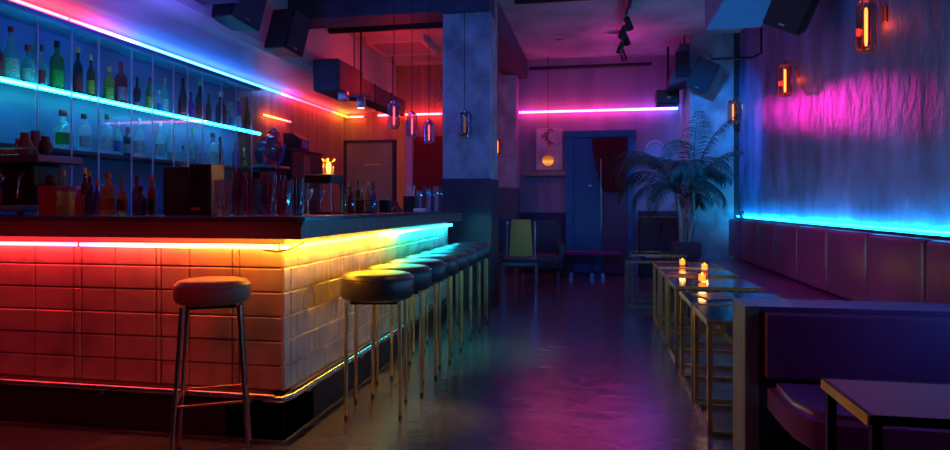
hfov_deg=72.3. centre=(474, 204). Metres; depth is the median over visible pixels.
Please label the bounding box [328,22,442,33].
ceiling pipe
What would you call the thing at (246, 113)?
liquor bottle
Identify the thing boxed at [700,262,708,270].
tealight holder
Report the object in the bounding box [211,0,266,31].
loudspeaker
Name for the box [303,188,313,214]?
glass
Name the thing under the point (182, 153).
liquor bottle
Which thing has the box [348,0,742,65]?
ceiling
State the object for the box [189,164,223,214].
box
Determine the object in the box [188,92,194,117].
liquor bottle
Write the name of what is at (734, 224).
cushion
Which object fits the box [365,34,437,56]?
ceiling vent
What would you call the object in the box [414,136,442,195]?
curtain
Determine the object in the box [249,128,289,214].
coffee machine
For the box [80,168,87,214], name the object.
liquor bottle
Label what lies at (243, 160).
liquor bottle
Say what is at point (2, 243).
tube
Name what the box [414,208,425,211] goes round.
folded napkin
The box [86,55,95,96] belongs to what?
liquor bottle
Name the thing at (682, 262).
tealight holder
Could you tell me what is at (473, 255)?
bar stool
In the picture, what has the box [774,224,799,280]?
cushion
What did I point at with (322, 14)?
ceiling beam
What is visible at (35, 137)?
goblet
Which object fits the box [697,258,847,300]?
seat cushion
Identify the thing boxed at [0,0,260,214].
wall
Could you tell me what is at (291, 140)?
receipt printer
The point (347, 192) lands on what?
bottle
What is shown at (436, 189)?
glass
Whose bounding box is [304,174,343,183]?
shelf
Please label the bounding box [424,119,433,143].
pendant lantern
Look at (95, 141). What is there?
tumbler
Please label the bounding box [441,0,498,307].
column
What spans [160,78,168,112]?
liquor bottle
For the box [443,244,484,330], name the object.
bar stool
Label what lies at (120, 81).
liquor bottle
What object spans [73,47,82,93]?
liquor bottle
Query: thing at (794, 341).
divider
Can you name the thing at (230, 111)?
liquor bottle
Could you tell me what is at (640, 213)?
trim
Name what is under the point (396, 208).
bell
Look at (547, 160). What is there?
globe pendant
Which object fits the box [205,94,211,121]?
liquor bottle
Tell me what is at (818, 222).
tube
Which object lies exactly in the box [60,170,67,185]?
liquor bottle
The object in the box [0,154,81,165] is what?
tray
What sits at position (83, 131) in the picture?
liquor bottle
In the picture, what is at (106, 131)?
liquor bottle
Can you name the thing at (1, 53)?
liquor bottle
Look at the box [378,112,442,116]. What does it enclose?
tube
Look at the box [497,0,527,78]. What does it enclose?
beam
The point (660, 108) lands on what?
tube
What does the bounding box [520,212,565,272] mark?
trim
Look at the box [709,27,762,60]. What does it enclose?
ceiling pipe
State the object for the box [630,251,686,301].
table
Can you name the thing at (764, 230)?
cushion
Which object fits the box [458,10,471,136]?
pendant lantern
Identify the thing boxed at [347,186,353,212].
liquor bottle
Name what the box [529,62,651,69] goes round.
ceiling pipe
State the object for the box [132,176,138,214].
liquor bottle
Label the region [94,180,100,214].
liquor bottle
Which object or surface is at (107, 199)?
liquor bottle
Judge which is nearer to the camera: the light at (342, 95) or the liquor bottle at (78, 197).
the liquor bottle at (78, 197)
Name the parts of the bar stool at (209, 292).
leg, leg, seat plate, seat, leg, leg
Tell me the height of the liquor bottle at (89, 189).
0.264 m
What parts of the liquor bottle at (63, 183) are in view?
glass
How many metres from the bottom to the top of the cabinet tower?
1.004 m
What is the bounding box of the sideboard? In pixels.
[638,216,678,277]
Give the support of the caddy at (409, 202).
on the countertop at (274, 226)
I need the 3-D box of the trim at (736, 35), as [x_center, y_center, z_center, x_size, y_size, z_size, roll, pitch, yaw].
[3.932,-0.690,9.800,0.080,3.780,0.080,0,0,11]
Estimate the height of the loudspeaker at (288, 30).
0.914 m
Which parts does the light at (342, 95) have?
rod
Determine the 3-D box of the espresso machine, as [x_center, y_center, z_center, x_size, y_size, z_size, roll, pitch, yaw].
[-2.933,-0.139,3.999,0.830,0.396,0.413,0,0,11]
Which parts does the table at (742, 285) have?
leg, floor rail, leg, floor rail, floor rail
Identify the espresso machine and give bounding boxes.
[0,147,81,214]
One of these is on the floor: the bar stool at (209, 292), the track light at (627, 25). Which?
the bar stool at (209, 292)
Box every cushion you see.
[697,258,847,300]
[729,219,742,259]
[741,220,760,264]
[756,222,780,271]
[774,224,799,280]
[797,226,830,292]
[827,229,878,300]
[868,234,937,302]
[926,240,949,302]
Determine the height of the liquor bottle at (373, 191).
0.241 m
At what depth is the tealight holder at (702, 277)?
5.06 m
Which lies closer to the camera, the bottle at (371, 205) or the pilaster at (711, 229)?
the bottle at (371, 205)
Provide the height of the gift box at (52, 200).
0.174 m
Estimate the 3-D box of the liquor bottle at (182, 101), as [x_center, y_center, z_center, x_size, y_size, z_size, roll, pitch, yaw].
[-3.200,-1.169,7.124,0.100,0.446,0.099,0,0,14]
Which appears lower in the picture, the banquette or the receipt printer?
the banquette
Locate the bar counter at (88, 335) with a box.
[0,222,454,439]
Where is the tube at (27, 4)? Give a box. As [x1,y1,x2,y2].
[10,0,347,117]
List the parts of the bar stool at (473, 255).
seat, leg, leg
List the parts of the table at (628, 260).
leg, leg, floor rail, floor rail, leg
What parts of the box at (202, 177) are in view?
door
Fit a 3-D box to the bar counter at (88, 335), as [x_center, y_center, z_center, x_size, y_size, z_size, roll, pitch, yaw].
[-1.792,0.685,5.369,2.482,1.030,3.857,0,0,11]
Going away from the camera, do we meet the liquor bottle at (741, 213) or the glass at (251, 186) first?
the glass at (251, 186)
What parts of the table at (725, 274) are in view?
leg, leg, floor rail, floor rail, leg, floor rail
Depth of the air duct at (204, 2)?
6.07 m
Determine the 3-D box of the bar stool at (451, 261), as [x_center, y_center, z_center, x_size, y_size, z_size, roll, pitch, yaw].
[-0.343,0.795,5.079,0.430,0.809,0.430,0,0,0]
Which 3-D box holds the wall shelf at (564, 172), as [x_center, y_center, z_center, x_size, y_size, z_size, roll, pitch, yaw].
[1.235,-0.550,11.500,0.742,0.073,0.139,0,0,11]
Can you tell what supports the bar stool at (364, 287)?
on the floor
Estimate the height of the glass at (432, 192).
0.190 m
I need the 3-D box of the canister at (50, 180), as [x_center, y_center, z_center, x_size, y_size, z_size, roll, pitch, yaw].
[-2.553,-0.148,3.913,0.060,0.065,0.059,0,0,11]
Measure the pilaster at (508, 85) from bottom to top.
3.450 m
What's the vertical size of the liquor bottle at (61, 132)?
0.342 m
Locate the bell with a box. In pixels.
[391,201,402,211]
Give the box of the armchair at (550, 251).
[517,221,564,283]
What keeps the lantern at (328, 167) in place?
on the stand
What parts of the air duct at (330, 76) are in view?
hanger rod, hanger rod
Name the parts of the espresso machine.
panel, tray rail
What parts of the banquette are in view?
frame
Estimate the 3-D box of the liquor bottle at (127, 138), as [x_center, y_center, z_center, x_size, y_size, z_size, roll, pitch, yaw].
[-3.358,-0.611,6.290,0.083,0.289,0.083,0,0,16]
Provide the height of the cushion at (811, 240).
0.530 m
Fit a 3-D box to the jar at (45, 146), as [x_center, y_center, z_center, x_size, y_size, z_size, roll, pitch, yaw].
[-2.575,-0.355,3.897,0.076,0.110,0.074,0,0,11]
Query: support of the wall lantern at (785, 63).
attached to the wall at (861, 139)
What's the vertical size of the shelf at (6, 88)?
0.025 m
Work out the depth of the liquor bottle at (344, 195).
4.48 m
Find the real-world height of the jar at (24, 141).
0.140 m
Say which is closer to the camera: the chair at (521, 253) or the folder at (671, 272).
the folder at (671, 272)
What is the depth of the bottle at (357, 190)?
4.95 m
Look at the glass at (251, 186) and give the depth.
3.56 m
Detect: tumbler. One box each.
[93,139,100,152]
[145,146,151,157]
[199,153,204,163]
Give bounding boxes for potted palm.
[605,111,743,277]
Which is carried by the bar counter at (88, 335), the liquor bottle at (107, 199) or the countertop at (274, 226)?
the countertop at (274, 226)
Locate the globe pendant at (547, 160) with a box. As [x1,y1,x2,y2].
[541,128,554,165]
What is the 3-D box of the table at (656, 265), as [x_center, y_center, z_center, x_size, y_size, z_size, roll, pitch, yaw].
[2.120,0.899,6.519,0.612,0.601,0.572,0,0,11]
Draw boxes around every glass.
[213,180,231,215]
[232,172,245,214]
[243,178,260,215]
[260,172,275,214]
[276,180,291,215]
[290,178,303,214]
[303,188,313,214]
[315,191,324,200]
[416,191,421,207]
[421,186,426,208]
[426,189,430,210]
[430,191,434,210]
[433,187,438,210]
[438,189,442,210]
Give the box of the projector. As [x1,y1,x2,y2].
[654,47,679,107]
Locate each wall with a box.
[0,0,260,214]
[22,0,344,214]
[345,55,678,273]
[739,0,949,234]
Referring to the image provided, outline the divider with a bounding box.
[733,298,949,449]
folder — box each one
[666,271,703,274]
[691,293,735,299]
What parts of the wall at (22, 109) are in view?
light strip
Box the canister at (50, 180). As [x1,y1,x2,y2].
[45,175,56,185]
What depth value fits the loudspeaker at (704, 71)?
9.47 m
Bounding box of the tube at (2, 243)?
[0,241,284,249]
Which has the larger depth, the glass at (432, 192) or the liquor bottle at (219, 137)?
the liquor bottle at (219, 137)
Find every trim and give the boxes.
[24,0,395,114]
[397,110,405,208]
[405,120,413,195]
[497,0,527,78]
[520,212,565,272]
[638,211,677,273]
[734,33,738,258]
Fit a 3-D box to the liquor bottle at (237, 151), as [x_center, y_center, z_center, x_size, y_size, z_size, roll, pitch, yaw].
[-3.003,-0.623,8.168,0.088,0.313,0.087,0,0,11]
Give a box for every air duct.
[195,0,240,4]
[313,33,404,116]
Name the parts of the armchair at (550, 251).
seat, backrest, armrest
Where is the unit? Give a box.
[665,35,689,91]
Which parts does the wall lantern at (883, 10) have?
bulb, wall plate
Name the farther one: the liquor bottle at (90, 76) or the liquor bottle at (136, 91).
the liquor bottle at (136, 91)
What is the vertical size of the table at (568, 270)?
0.430 m
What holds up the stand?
on the countertop at (274, 226)
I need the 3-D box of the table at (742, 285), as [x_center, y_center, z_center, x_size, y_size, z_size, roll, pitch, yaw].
[1.827,0.899,5.028,0.612,0.601,0.572,0,0,11]
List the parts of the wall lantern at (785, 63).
bulb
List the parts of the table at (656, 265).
leg, leg, floor rail, floor rail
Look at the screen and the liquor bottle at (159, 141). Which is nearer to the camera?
the screen
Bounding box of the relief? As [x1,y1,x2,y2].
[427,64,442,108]
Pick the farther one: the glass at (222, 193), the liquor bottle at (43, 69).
the liquor bottle at (43, 69)
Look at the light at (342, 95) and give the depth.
8.50 m
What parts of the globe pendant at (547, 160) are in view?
globe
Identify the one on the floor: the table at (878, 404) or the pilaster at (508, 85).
the table at (878, 404)
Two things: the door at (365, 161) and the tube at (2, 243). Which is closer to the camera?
the tube at (2, 243)
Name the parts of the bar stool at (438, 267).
leg, leg, seat, leg, leg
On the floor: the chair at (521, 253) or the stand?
the chair at (521, 253)
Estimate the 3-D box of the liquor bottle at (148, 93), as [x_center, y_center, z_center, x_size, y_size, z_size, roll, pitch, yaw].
[-3.300,-1.123,6.599,0.087,0.354,0.087,0,0,27]
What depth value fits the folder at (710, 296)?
4.21 m
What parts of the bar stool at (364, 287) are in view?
leg, leg, seat plate, seat, leg, leg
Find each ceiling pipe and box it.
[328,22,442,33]
[514,0,631,9]
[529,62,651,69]
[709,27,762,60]
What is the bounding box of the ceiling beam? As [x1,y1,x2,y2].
[290,0,494,28]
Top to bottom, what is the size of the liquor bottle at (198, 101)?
0.471 m
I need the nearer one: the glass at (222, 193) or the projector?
the glass at (222, 193)
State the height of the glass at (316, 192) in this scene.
0.160 m
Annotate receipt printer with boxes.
[283,133,309,150]
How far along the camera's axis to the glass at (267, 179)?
3.67 m
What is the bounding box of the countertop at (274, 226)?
[0,211,463,238]
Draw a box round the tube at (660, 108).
[519,107,677,113]
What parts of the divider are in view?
post, panel, rail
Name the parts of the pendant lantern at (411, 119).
bulb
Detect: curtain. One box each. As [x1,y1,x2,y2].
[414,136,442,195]
[592,138,626,191]
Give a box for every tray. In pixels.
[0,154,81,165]
[0,205,37,211]
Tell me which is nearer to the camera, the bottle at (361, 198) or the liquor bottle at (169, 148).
the bottle at (361, 198)
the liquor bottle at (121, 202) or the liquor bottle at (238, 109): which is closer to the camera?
the liquor bottle at (121, 202)
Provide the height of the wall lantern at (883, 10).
0.441 m
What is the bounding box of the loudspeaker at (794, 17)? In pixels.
[763,0,819,34]
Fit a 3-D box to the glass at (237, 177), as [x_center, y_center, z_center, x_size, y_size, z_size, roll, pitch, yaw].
[-1.341,-0.064,3.694,0.080,0.246,0.080,0,0,-12]
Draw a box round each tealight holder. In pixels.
[679,258,685,265]
[697,272,706,281]
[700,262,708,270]
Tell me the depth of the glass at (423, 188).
6.04 m
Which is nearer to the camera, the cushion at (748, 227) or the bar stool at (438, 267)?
the bar stool at (438, 267)
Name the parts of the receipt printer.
panel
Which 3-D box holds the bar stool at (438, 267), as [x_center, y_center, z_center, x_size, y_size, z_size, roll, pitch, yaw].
[-0.420,0.795,4.653,0.430,0.809,0.430,0,0,2]
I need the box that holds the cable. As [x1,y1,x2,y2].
[264,242,303,252]
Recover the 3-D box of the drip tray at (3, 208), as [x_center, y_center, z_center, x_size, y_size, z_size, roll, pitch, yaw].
[-2.985,0.019,4.046,0.670,0.040,0.320,0,0,11]
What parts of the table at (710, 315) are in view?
leg, floor rail, leg, floor rail, floor rail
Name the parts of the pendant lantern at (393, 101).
bulb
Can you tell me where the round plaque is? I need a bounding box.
[645,140,664,158]
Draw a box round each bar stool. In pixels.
[170,276,252,449]
[340,270,413,418]
[366,264,431,396]
[387,258,445,378]
[404,254,457,363]
[420,250,468,350]
[431,247,477,339]
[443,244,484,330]
[452,242,491,322]
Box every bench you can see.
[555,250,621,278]
[767,383,949,449]
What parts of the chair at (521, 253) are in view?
leg, leg, post, seat rail, seat, backrest, post, leg, leg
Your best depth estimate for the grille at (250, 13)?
6.36 m
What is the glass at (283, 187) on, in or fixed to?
on the countertop at (274, 226)
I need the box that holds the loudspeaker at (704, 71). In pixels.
[685,57,719,94]
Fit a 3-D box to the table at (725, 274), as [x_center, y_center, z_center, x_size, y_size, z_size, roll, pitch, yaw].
[1.986,0.899,5.812,0.612,0.601,0.512,0,0,11]
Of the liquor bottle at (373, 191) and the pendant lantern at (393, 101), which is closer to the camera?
the liquor bottle at (373, 191)
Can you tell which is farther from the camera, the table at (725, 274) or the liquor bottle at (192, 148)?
the liquor bottle at (192, 148)
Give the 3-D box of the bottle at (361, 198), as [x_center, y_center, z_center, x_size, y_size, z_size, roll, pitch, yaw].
[-0.859,-0.033,4.934,0.034,0.170,0.034,0,0,6]
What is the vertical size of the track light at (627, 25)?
0.330 m
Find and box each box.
[37,186,74,214]
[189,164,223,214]
[379,199,391,211]
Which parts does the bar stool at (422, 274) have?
leg, leg, seat, leg, leg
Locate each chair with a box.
[499,219,516,290]
[501,220,537,297]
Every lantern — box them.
[322,158,335,174]
[388,99,399,128]
[406,110,417,137]
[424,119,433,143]
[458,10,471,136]
[497,49,502,155]
[727,97,742,124]
[778,60,798,96]
[855,0,886,53]
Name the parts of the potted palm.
stem, stem, stem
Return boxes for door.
[344,139,395,210]
[564,130,635,274]
[602,137,627,272]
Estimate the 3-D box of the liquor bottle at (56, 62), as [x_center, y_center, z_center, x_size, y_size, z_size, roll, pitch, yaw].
[-3.514,-1.163,5.464,0.110,0.433,0.110,0,0,17]
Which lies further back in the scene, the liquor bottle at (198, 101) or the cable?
the liquor bottle at (198, 101)
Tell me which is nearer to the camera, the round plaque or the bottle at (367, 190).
the bottle at (367, 190)
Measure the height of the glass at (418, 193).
0.190 m
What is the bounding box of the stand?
[304,174,343,213]
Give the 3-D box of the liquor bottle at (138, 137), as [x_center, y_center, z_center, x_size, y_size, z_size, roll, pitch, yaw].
[-3.329,-0.664,6.441,0.100,0.396,0.100,0,0,9]
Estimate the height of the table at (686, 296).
0.601 m
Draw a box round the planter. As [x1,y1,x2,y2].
[671,242,701,277]
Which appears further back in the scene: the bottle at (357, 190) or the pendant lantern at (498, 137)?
the pendant lantern at (498, 137)
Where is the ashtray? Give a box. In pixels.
[646,256,659,258]
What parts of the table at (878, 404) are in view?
leg, leg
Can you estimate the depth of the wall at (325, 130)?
10.29 m
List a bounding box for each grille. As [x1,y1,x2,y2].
[233,0,266,29]
[286,10,310,55]
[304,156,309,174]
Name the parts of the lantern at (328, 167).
bulb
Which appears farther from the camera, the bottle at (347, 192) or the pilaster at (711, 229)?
the pilaster at (711, 229)
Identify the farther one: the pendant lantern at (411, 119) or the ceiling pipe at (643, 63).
the ceiling pipe at (643, 63)
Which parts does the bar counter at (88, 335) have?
foot rail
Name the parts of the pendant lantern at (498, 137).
cord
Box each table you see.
[624,257,688,314]
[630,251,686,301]
[652,262,723,330]
[659,269,738,345]
[666,278,762,369]
[679,291,782,403]
[692,305,732,436]
[821,378,949,449]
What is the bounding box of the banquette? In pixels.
[697,218,949,302]
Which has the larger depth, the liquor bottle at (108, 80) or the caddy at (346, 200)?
the liquor bottle at (108, 80)
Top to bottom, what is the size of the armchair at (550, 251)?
0.950 m
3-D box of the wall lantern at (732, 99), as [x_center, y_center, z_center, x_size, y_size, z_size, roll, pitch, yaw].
[3.821,-1.386,9.554,0.214,0.401,0.160,0,0,11]
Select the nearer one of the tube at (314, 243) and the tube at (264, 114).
the tube at (314, 243)
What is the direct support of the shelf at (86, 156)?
attached to the wall at (22, 109)
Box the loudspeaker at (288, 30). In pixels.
[264,0,310,57]
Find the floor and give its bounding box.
[0,272,732,449]
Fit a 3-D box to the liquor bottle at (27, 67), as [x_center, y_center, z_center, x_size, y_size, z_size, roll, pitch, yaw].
[-3.569,-1.111,5.184,0.120,0.331,0.102,0,0,22]
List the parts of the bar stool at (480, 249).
leg, seat, leg, leg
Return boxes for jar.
[17,132,32,153]
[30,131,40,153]
[38,136,52,154]
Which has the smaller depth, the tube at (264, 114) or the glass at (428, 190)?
the glass at (428, 190)
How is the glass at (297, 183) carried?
on the countertop at (274, 226)
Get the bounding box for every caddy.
[346,200,376,212]
[403,196,417,211]
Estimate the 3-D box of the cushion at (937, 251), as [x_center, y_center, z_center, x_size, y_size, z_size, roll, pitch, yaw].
[2.580,0.465,3.349,0.125,0.530,0.812,0,0,11]
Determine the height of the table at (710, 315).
0.601 m
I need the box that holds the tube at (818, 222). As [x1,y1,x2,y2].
[737,215,949,234]
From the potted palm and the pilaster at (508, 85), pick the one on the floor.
the potted palm
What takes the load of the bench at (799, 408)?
on the floor
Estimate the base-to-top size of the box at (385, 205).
0.113 m
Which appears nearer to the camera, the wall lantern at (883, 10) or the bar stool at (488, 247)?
the wall lantern at (883, 10)
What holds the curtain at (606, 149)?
hanging from the door at (583, 184)
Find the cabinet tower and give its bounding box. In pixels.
[280,148,323,212]
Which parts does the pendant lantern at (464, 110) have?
lamp shade, cord, bulb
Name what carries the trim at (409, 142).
attached to the wall at (633, 86)
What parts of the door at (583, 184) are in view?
handle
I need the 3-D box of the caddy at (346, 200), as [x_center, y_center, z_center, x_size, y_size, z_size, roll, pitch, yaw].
[-0.876,0.011,4.949,0.247,0.095,0.098,0,0,11]
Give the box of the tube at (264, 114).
[260,114,290,122]
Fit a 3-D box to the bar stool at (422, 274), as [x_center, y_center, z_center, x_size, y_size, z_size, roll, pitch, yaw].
[-0.496,0.795,4.228,0.430,0.809,0.430,0,0,-3]
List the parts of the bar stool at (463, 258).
leg, leg, seat, leg, leg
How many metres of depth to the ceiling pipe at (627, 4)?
7.88 m
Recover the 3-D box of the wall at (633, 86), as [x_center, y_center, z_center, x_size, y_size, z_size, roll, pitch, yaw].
[0.894,-0.690,11.713,7.200,3.780,0.150,0,0,11]
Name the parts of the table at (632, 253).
leg, leg, floor rail, floor rail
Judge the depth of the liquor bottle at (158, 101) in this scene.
6.71 m
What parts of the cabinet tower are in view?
door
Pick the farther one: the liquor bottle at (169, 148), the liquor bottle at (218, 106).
the liquor bottle at (218, 106)
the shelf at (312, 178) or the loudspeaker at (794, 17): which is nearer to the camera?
the shelf at (312, 178)
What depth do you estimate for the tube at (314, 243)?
4.25 m
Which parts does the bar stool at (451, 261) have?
leg, leg, seat, leg, leg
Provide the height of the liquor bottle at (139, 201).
0.170 m
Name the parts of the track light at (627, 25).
rail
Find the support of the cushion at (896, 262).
on the banquette
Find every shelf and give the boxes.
[0,82,245,132]
[0,142,259,171]
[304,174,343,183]
[524,171,565,175]
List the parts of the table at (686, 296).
leg, floor rail, leg, floor rail, floor rail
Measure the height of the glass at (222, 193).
0.198 m
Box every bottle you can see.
[0,51,3,76]
[3,26,19,80]
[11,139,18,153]
[20,44,35,83]
[39,45,48,85]
[49,40,64,89]
[52,110,73,149]
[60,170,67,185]
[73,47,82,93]
[75,186,82,214]
[76,114,91,151]
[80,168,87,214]
[85,171,93,214]
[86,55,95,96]
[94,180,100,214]
[100,173,114,214]
[101,114,112,153]
[104,67,113,100]
[113,121,122,154]
[114,62,127,103]
[116,178,127,214]
[123,127,132,155]
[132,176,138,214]
[133,77,140,106]
[133,118,144,156]
[133,186,146,214]
[145,77,154,109]
[147,175,155,214]
[154,122,165,159]
[155,90,162,110]
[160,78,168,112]
[166,120,177,160]
[178,78,186,116]
[180,146,185,161]
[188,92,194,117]
[189,128,196,162]
[195,81,204,119]
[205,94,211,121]
[207,133,218,164]
[215,92,226,124]
[219,137,222,164]
[228,102,233,126]
[232,143,239,166]
[234,97,241,127]
[240,148,247,167]
[244,97,249,129]
[343,186,345,213]
[346,183,348,211]
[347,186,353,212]
[356,180,359,211]
[360,189,363,211]
[366,182,369,211]
[369,187,373,211]
[370,182,375,210]
[739,208,743,217]
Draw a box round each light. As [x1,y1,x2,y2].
[338,26,371,108]
[616,10,633,60]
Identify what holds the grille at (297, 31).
attached to the loudspeaker at (288, 30)
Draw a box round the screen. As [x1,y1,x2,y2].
[163,167,188,214]
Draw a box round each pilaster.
[497,75,519,274]
[679,33,733,258]
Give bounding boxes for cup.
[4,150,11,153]
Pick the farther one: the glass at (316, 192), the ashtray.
the ashtray
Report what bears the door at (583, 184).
in the wall at (633, 86)
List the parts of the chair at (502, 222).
seat, backrest, leg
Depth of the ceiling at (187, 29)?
7.32 m
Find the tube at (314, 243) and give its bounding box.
[284,224,451,248]
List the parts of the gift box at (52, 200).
lid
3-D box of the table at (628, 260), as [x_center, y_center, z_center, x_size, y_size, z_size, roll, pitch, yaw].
[2.057,0.909,7.427,0.672,0.581,0.512,0,0,11]
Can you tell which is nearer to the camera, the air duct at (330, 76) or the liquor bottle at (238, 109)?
the liquor bottle at (238, 109)
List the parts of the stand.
post, post, post, post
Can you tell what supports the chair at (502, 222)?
on the floor
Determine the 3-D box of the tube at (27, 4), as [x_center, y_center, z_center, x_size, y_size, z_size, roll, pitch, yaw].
[-3.151,-1.645,8.281,0.108,0.037,7.900,0,0,11]
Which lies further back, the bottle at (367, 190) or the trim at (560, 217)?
the trim at (560, 217)
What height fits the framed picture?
0.743 m
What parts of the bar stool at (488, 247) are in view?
leg, seat, leg, leg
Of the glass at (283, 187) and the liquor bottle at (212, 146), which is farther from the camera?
the liquor bottle at (212, 146)
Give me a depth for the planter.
9.21 m
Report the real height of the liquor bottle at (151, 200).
0.240 m
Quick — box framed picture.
[536,128,562,169]
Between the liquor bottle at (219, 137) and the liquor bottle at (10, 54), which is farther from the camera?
the liquor bottle at (219, 137)
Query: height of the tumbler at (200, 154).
0.130 m
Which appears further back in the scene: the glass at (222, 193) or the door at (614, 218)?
the door at (614, 218)
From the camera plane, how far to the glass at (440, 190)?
6.51 m
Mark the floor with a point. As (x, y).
(566, 367)
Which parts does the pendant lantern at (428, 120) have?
bulb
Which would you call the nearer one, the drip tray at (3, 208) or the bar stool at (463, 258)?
the drip tray at (3, 208)
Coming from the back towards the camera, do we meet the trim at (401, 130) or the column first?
the trim at (401, 130)
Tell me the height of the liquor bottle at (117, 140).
0.330 m
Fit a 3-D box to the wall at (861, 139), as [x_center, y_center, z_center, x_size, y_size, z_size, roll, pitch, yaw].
[3.165,-0.690,4.998,0.200,3.780,12.200,0,0,11]

